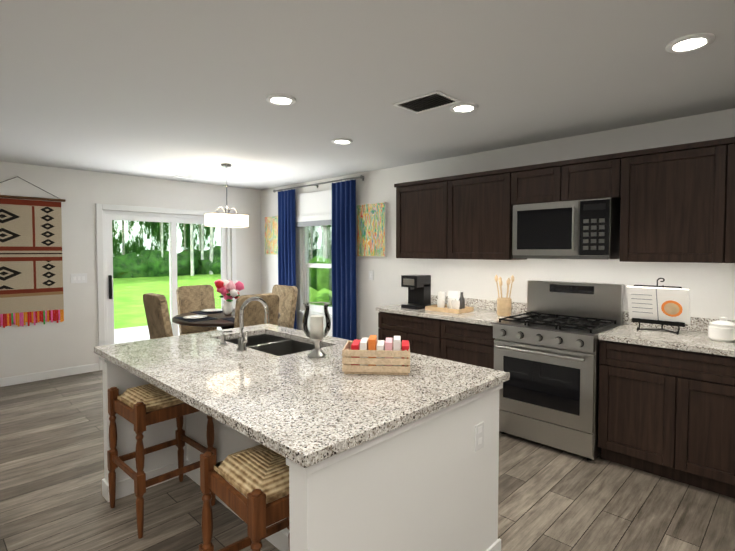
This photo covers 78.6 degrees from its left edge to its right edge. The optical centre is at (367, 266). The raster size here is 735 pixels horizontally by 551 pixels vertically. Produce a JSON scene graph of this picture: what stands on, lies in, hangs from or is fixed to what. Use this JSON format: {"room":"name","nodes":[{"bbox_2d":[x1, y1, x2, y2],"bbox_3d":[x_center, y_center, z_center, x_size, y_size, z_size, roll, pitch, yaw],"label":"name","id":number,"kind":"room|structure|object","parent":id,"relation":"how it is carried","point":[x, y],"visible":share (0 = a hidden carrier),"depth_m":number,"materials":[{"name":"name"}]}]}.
{"room":"dining room and kitchen","nodes":[
{"label":"dining room and kitchen","id":0,"kind":"room"},
{"bbox_2d":[0,161,260,377],"bbox_3d":[-4.559,0.104,4.422,0.140,2.460,8.000,2,3,44],"label":"wall","id":1,"kind":"structure","parent":0,"point":[71,340],"depth_m":5.45,"materials":[{"name":"paint"}]},
{"bbox_2d":[0,176,65,327],"bbox_3d":[-3.867,-0.164,4.995,0.031,1.675,0.880,2,3,44],"label":"tapestry","id":2,"kind":"object","parent":1,"relation":"attached to","point":[31,274],"visible":0.98,"depth_m":5.07,"materials":[{"name":"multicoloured fabric"}]},
{"bbox_2d":[0,363,98,386],"bbox_3d":[-5.324,1.316,3.571,0.014,0.095,5.655,2,3,44],"label":"baseboard","id":3,"kind":"structure","parent":1,"relation":"attached to","point":[31,377],"depth_m":5.20,"materials":[{"name":"white paint"}]},
{"bbox_2d":[71,273,86,282],"bbox_3d":[-3.480,0.142,5.417,0.010,0.115,0.170,2,3,44],"label":"switch plate","id":4,"kind":"object","parent":1,"relation":"attached to","point":[79,278],"visible":1,"depth_m":5.42,"materials":[{"name":"white plastic"}]},
{"bbox_2d":[96,204,236,369],"bbox_3d":[-2.723,0.235,6.276,0.138,2.070,1.890,2,3,44],"label":"door frame","id":5,"kind":"structure","parent":1,"relation":"attached to","point":[172,220],"depth_m":5.92,"materials":[{"name":"white plastic"}]},
{"bbox_2d":[0,370,734,550],"bbox_3d":[-1.115,1.480,1.095,9.780,0.060,8.280,2,3,44],"label":"floor","id":6,"kind":"structure","parent":0,"point":[52,476],"depth_m":2.67,"materials":[{"name":"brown wood"}]},
{"bbox_2d":[107,384,216,538],"bbox_3d":[-1.191,1.041,2.604,0.445,0.713,0.447,2,3,42],"label":"stool","id":7,"kind":"object","parent":6,"relation":"on","point":[149,404],"visible":0.77,"depth_m":2.48,"materials":[{"name":"brown wood"}]},
{"bbox_2d":[199,444,289,550],"bbox_3d":[-0.351,1.070,1.747,0.447,0.713,0.445,-2,3,-43],"label":"stool","id":8,"kind":"object","parent":6,"relation":"on","point":[257,476],"visible":0.5,"depth_m":1.62,"materials":[{"name":"brown wood"}]},
{"bbox_2d":[99,332,507,550],"bbox_3d":[-0.483,0.965,2.439,2.014,0.875,1.182,2,3,44],"label":"kitchen island","id":9,"kind":"object","parent":6,"relation":"on","point":[409,461],"depth_m":1.81,"materials":[{"name":"paint"}]},
{"bbox_2d":[94,332,437,467],"bbox_3d":[-0.688,0.518,2.213,2.060,0.035,0.640,2,3,44],"label":"island countertop","id":10,"kind":"structure","parent":9,"relation":"on","point":[307,414],"depth_m":1.81,"materials":[{"name":"beige stone"}]},
{"bbox_2d":[202,324,509,411],"bbox_3d":[-0.262,0.503,2.649,2.060,0.035,0.580,2,3,44],"label":"island countertop","id":11,"kind":"structure","parent":9,"relation":"on","point":[448,382],"depth_m":2.12,"materials":[{"name":"beige stone"}]},
{"bbox_2d":[219,297,268,351],"bbox_3d":[-0.731,0.329,2.707,0.324,0.307,0.214,2,3,44],"label":"faucet","id":12,"kind":"object","parent":11,"relation":"on","point":[242,340],"visible":1,"depth_m":2.60,"materials":[{"name":"silver metal"}]},
{"bbox_2d":[302,302,330,357],"bbox_3d":[-0.277,0.346,2.455,0.156,0.290,0.156,2,3,44],"label":"candle holder","id":13,"kind":"object","parent":11,"relation":"on","point":[315,334],"visible":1,"depth_m":2.44,"materials":[{"name":"silver metal"}]},
{"bbox_2d":[342,335,409,374],"bbox_3d":[0.047,0.423,2.189,0.316,0.154,0.216,0,2,4],"label":"crate","id":14,"kind":"object","parent":11,"relation":"on","point":[371,354],"visible":1,"depth_m":2.09,"materials":[{"name":"brown wood"}]},
{"bbox_2d":[378,311,431,356],"bbox_3d":[0.619,0.895,4.540,0.834,0.870,0.615,2,3,44],"label":"base cabinet","id":15,"kind":"object","parent":6,"relation":"on","point":[418,331],"depth_m":4.31,"materials":[{"name":"wood"}]},
{"bbox_2d":[432,319,494,368],"bbox_3d":[1.051,0.910,4.118,0.630,0.870,0.615,2,3,44],"label":"base cabinet","id":16,"kind":"object","parent":6,"relation":"on","point":[468,343],"depth_m":3.90,"materials":[{"name":"wood"}]},
{"bbox_2d":[376,303,523,326],"bbox_3d":[0.786,0.446,4.351,1.356,0.038,0.630,2,3,44],"label":"countertop","id":17,"kind":"structure","parent":16,"relation":"on","point":[485,318],"depth_m":4.08,"materials":[{"name":"beige stone"}]},
{"bbox_2d":[401,275,430,309],"bbox_3d":[0.491,0.253,4.553,0.200,0.330,0.235,2,3,44],"label":"coffee maker","id":18,"kind":"object","parent":17,"relation":"on","point":[419,291],"visible":0.98,"depth_m":4.51,"materials":[{"name":"black plastic"}]},
{"bbox_2d":[425,291,473,313],"bbox_3d":[0.788,0.335,4.331,0.380,0.183,0.260,2,3,44],"label":"tray","id":19,"kind":"object","parent":17,"relation":"on","point":[455,304],"visible":1,"depth_m":4.30,"materials":[{"name":"brown wood"}]},
{"bbox_2d":[495,275,513,315],"bbox_3d":[1.223,0.254,4.014,0.143,0.366,0.190,2,3,44],"label":"utensil crock","id":20,"kind":"object","parent":17,"relation":"on","point":[503,306],"visible":1,"depth_m":3.97,"materials":[{"name":"brown wood"}]},
{"bbox_2d":[493,280,623,460],"bbox_3d":[1.496,0.751,3.567,0.760,1.225,0.722,2,3,44],"label":"range","id":21,"kind":"object","parent":6,"relation":"on","point":[546,350],"visible":0.9,"depth_m":3.38,"materials":[{"name":"silver metal"}]},
{"bbox_2d":[598,339,734,497],"bbox_3d":[2.151,0.947,3.042,0.912,0.870,0.615,2,3,44],"label":"base cabinet","id":22,"kind":"object","parent":6,"relation":"on","point":[666,405],"depth_m":2.85,"materials":[{"name":"wood"}]},
{"bbox_2d":[598,323,734,358],"bbox_3d":[2.145,0.491,3.021,0.912,0.038,0.630,2,3,44],"label":"countertop","id":23,"kind":"structure","parent":22,"relation":"on","point":[698,341],"depth_m":2.96,"materials":[{"name":"beige stone"}]},
{"bbox_2d":[627,278,690,334],"bbox_3d":[2.085,0.269,3.208,0.370,0.391,0.215,2,3,44],"label":"easel","id":24,"kind":"object","parent":23,"relation":"on","point":[657,304],"visible":1,"depth_m":3.15,"materials":[{"name":"white paper"}]},
{"bbox_2d":[708,317,734,341],"bbox_3d":[2.372,0.386,2.849,0.333,0.182,0.193,2,3,44],"label":"canisters","id":25,"kind":"object","parent":23,"relation":"on","point":[721,329],"visible":1,"depth_m":2.85,"materials":[{"name":"white ceramic"}]},
{"bbox_3d":[-1.645,1.307,5.082,2.100,0.008,2.100,2,3,44],"label":"round rug","id":26,"kind":"object","parent":6,"relation":"on","visible":0},
{"bbox_2d":[143,293,172,338],"bbox_3d":[-1.994,0.791,4.706,0.460,1.047,0.529,2,3,44],"label":"dining chair","id":27,"kind":"object","parent":26,"relation":"on","point":[157,315],"visible":0.19,"depth_m":4.46,"materials":[{"name":"brown fabric"}]},
{"bbox_2d":[176,285,216,334],"bbox_3d":[-2.018,0.762,5.540,0.529,1.047,0.460,2,3,44],"label":"dining chair","id":28,"kind":"object","parent":26,"relation":"on","point":[191,298],"visible":0.31,"depth_m":5.61,"materials":[{"name":"brown fabric"}]},
{"bbox_2d":[172,309,279,329],"bbox_3d":[-1.589,0.925,5.125,1.170,0.750,1.170,2,3,44],"label":"dining table","id":29,"kind":"object","parent":26,"relation":"on","point":[221,323],"visible":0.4,"depth_m":4.68,"materials":[{"name":"brown wood"}]},
{"bbox_2d":[173,312,216,321],"bbox_3d":[-1.855,0.548,4.841,0.420,0.020,0.300,2,3,44],"label":"placemat","id":30,"kind":"object","parent":29,"relation":"on","point":[195,318],"depth_m":4.81,"materials":[{"name":"grey ceramic"}]},
{"bbox_2d":[191,309,222,313],"bbox_3d":[-1.861,0.530,5.378,0.300,0.020,0.420,2,3,44],"label":"placemat","id":31,"kind":"object","parent":29,"relation":"on","point":[209,311],"depth_m":5.36,"materials":[{"name":"grey ceramic"}]},
{"bbox_2d":[221,316,234,321],"bbox_3d":[-1.317,0.548,4.847,0.300,0.020,0.420,2,3,44],"label":"placemat","id":32,"kind":"object","parent":29,"relation":"on","point":[232,319],"depth_m":4.76,"materials":[{"name":"grey fabric"}]},
{"bbox_2d":[214,279,243,314],"bbox_3d":[-1.580,0.345,5.115,0.308,0.409,0.332,2,3,44],"label":"flowers","id":33,"kind":"object","parent":29,"relation":"on","point":[227,290],"visible":1,"depth_m":5.06,"materials":[{"name":"pink plant"}]},
{"bbox_2d":[234,293,278,327],"bbox_3d":[-1.245,0.793,4.644,0.529,1.047,0.460,2,3,44],"label":"dining chair","id":34,"kind":"object","parent":26,"relation":"on","point":[254,312],"visible":0.17,"depth_m":4.45,"materials":[{"name":"brown fabric"}]},
{"bbox_2d":[272,285,297,328],"bbox_3d":[-1.197,0.763,5.520,0.460,1.047,0.529,2,3,44],"label":"dining chair","id":35,"kind":"object","parent":26,"relation":"on","point":[287,295],"visible":0.21,"depth_m":5.53,"materials":[{"name":"brown fabric"}]},
{"bbox_2d":[0,0,734,189],"bbox_3d":[-1.115,-1.039,1.008,9.780,0.060,8.280,2,3,44],"label":"ceiling","id":36,"kind":"structure","parent":0,"point":[164,89],"depth_m":2.54,"materials":[{"name":"white paint"}]},
{"bbox_2d":[173,173,202,178],"bbox_3d":[-2.333,-1.171,5.838,0.320,0.007,0.260,2,3,44],"label":"ceiling vent","id":37,"kind":"object","parent":36,"relation":"in","point":[188,176],"visible":1,"depth_m":5.83,"materials":[{"name":"white paint"}]},
{"bbox_2d":[204,164,248,227],"bbox_3d":[-1.589,-0.798,5.066,0.228,0.700,0.428,2,3,44],"label":"pendant lamp","id":38,"kind":"object","parent":36,"relation":"hanging from","point":[224,219],"visible":1,"depth_m":5.00,"materials":[{"name":"white fabric"}]},
{"bbox_2d":[266,94,295,105],"bbox_3d":[-0.555,-1.068,2.881,0.189,0.012,0.189,0,2,5],"label":"recessed light","id":39,"kind":"object","parent":36,"relation":"in","point":[277,99],"depth_m":2.87,"materials":[{"name":"white paint"}]},
{"bbox_2d":[331,138,352,144],"bbox_3d":[-0.227,-1.105,3.973,0.189,0.012,0.189,1,2,35],"label":"recessed light","id":40,"kind":"object","parent":36,"relation":"in","point":[341,141],"depth_m":3.97,"materials":[{"name":"white paint"}]},
{"bbox_2d":[393,91,460,113],"bbox_3d":[0.385,-1.071,2.941,0.360,0.007,0.260,2,3,44],"label":"ceiling vent","id":41,"kind":"object","parent":36,"relation":"in","point":[428,102],"visible":0.98,"depth_m":2.93,"materials":[{"name":"black metal"}]},
{"bbox_2d":[450,103,477,112],"bbox_3d":[0.653,-1.073,3.043,0.189,0.012,0.189,1,2,35],"label":"recessed light","id":42,"kind":"object","parent":36,"relation":"in","point":[460,107],"depth_m":3.04,"materials":[{"name":"white paint"}]},
{"bbox_2d":[665,33,714,52],"bbox_3d":[1.504,-1.041,2.098,0.189,0.012,0.189,1,2,20],"label":"recessed light","id":43,"kind":"object","parent":36,"relation":"in","point":[690,43],"depth_m":2.09,"materials":[{"name":"white paint"}]},
{"bbox_2d":[261,108,734,340],"bbox_3d":[1.683,0.118,4.008,9.640,2.460,0.140,2,3,44],"label":"wall","id":44,"kind":"structure","parent":0,"point":[710,287],"depth_m":4.23,"materials":[{"name":"paint"}]},
{"bbox_2d":[265,216,277,254],"bbox_3d":[-1.470,-0.478,6.944,0.380,0.590,0.036,2,3,44],"label":"picture","id":45,"kind":"object","parent":44,"relation":"attached to","point":[271,235],"visible":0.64,"depth_m":6.93,"materials":[{"name":"multicoloured paper"}]},
{"bbox_2d":[296,189,331,226],"bbox_3d":[-0.725,-0.792,6.185,0.810,0.470,0.065,2,3,44],"label":"roman shade","id":46,"kind":"object","parent":44,"relation":"attached to","point":[314,208],"visible":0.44,"depth_m":6.16,"materials":[{"name":"white fabric"}]},
{"bbox_2d":[298,225,331,317],"bbox_3d":[-0.668,-0.136,6.266,0.830,1.623,0.150,2,3,44],"label":"window","id":47,"kind":"structure","parent":44,"relation":"in","point":[317,269],"depth_m":6.37,"materials":[{"name":"white plastic"}]},
{"bbox_2d":[273,175,363,192],"bbox_3d":[-0.704,-1.111,6.124,1.894,0.062,0.127,2,3,44],"label":"curtain rod","id":48,"kind":"object","parent":44,"relation":"attached to","point":[317,184],"visible":0.88,"depth_m":5.96,"materials":[{"name":"silver metal"}]},
{"bbox_2d":[278,189,296,328],"bbox_3d":[-1.179,0.067,6.568,0.414,2.345,0.060,2,3,44],"label":"curtain","id":49,"kind":"object","parent":48,"relation":"hanging from","point":[286,238],"visible":0.54,"depth_m":6.53,"materials":[{"name":"blue fabric"}]},
{"bbox_2d":[331,180,356,340],"bbox_3d":[-0.304,0.097,5.712,0.444,2.345,0.060,2,3,44],"label":"curtain","id":50,"kind":"object","parent":48,"relation":"hanging from","point":[343,262],"visible":0.79,"depth_m":5.69,"materials":[{"name":"blue fabric"}]},
{"bbox_2d":[369,271,373,279],"bbox_3d":[0.043,0.109,5.507,0.080,0.115,0.010,2,3,44],"label":"light switch","id":51,"kind":"object","parent":44,"relation":"attached to","point":[371,275],"visible":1,"depth_m":5.50,"materials":[{"name":"white plastic"}]},
{"bbox_2d":[357,202,386,256],"bbox_3d":[0.049,-0.442,5.457,0.470,0.640,0.036,2,3,44],"label":"picture","id":52,"kind":"object","parent":44,"relation":"attached to","point":[372,230],"visible":1,"depth_m":5.42,"materials":[{"name":"multicoloured paper"}]},
{"bbox_2d":[394,177,441,258],"bbox_3d":[0.672,-0.477,4.635,0.709,0.785,0.340,2,3,44],"label":"upper cabinet","id":53,"kind":"object","parent":44,"relation":"attached to","point":[416,201],"depth_m":4.56,"materials":[{"name":"brown wood"}]},
{"bbox_2d":[438,168,526,259],"bbox_3d":[1.092,-0.463,4.223,0.704,0.785,0.340,2,3,44],"label":"upper cabinet","id":54,"kind":"object","parent":44,"relation":"attached to","point":[475,211],"depth_m":4.09,"materials":[{"name":"brown wood"}]},
{"bbox_2d":[510,163,549,204],"bbox_3d":[1.517,-0.683,3.800,0.484,0.316,0.340,2,3,44],"label":"upper cabinet","id":55,"kind":"object","parent":44,"relation":"attached to","point":[530,184],"depth_m":3.73,"materials":[{"name":"brown wood"}]},
{"bbox_2d":[431,295,734,330],"bbox_3d":[1.599,0.389,3.978,3.036,0.100,0.022,2,3,44],"label":"backsplash","id":56,"kind":"structure","parent":44,"relation":"attached to","point":[697,324],"depth_m":3.56,"materials":[{"name":"beige stone"}]},
{"bbox_2d":[550,153,621,201],"bbox_3d":[1.778,-0.674,3.544,0.484,0.316,0.340,2,3,44],"label":"upper cabinet","id":57,"kind":"object","parent":44,"relation":"attached to","point":[595,177],"depth_m":3.42,"materials":[{"name":"brown wood"}]},
{"bbox_2d":[512,198,620,258],"bbox_3d":[1.610,-0.290,3.648,0.754,0.450,0.445,2,3,44],"label":"microwave","id":58,"kind":"object","parent":57,"relation":"attached to","point":[583,229],"visible":1,"depth_m":3.46,"materials":[{"name":"silver metal"}]},
{"bbox_2d":[618,140,713,262],"bbox_3d":[2.188,-0.426,3.151,0.664,0.785,0.340,2,3,44],"label":"upper cabinet","id":59,"kind":"object","parent":44,"relation":"attached to","point":[677,203],"depth_m":3.07,"materials":[{"name":"brown wood"}]},
{"bbox_2d":[710,137,734,262],"bbox_3d":[2.459,-0.416,2.886,0.329,0.785,0.340,2,3,44],"label":"upper cabinet","id":60,"kind":"object","parent":44,"relation":"attached to","point":[722,166],"depth_m":2.85,"materials":[{"name":"brown wood"}]},
{"label":"outside","id":61,"kind":"structure","parent":0,"visible":0},
{"bbox_2d":[112,220,220,256],"bbox_3d":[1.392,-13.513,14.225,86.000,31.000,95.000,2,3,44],"label":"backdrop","id":62,"kind":"structure","parent":61,"point":[138,241],"depth_m":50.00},
{"bbox_2d":[113,274,220,328],"bbox_3d":[-8.932,0.961,21.337,110.000,0.180,130.000,2,3,44],"label":"ground","id":63,"kind":"structure","parent":61,"point":[130,300],"depth_m":17.42,"materials":[{"name":"green plant"}]},
{"bbox_2d":[112,221,220,277],"bbox_3d":[-0.686,-9.940,27.582,56.113,24.207,58.321,2,3,44],"label":"forest trees","id":64,"kind":"object","parent":63,"relation":"on","point":[208,260],"depth_m":29.07,"materials":[{"name":"green plant"}]},
{"bbox_2d":[114,324,221,343],"bbox_3d":[-3.990,1.306,7.406,3.158,0.089,3.800,2,3,44],"label":"patio slab","id":65,"kind":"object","parent":63,"relation":"on","point":[126,332],"depth_m":8.17,"materials":[{"name":"concrete"}]}
]}

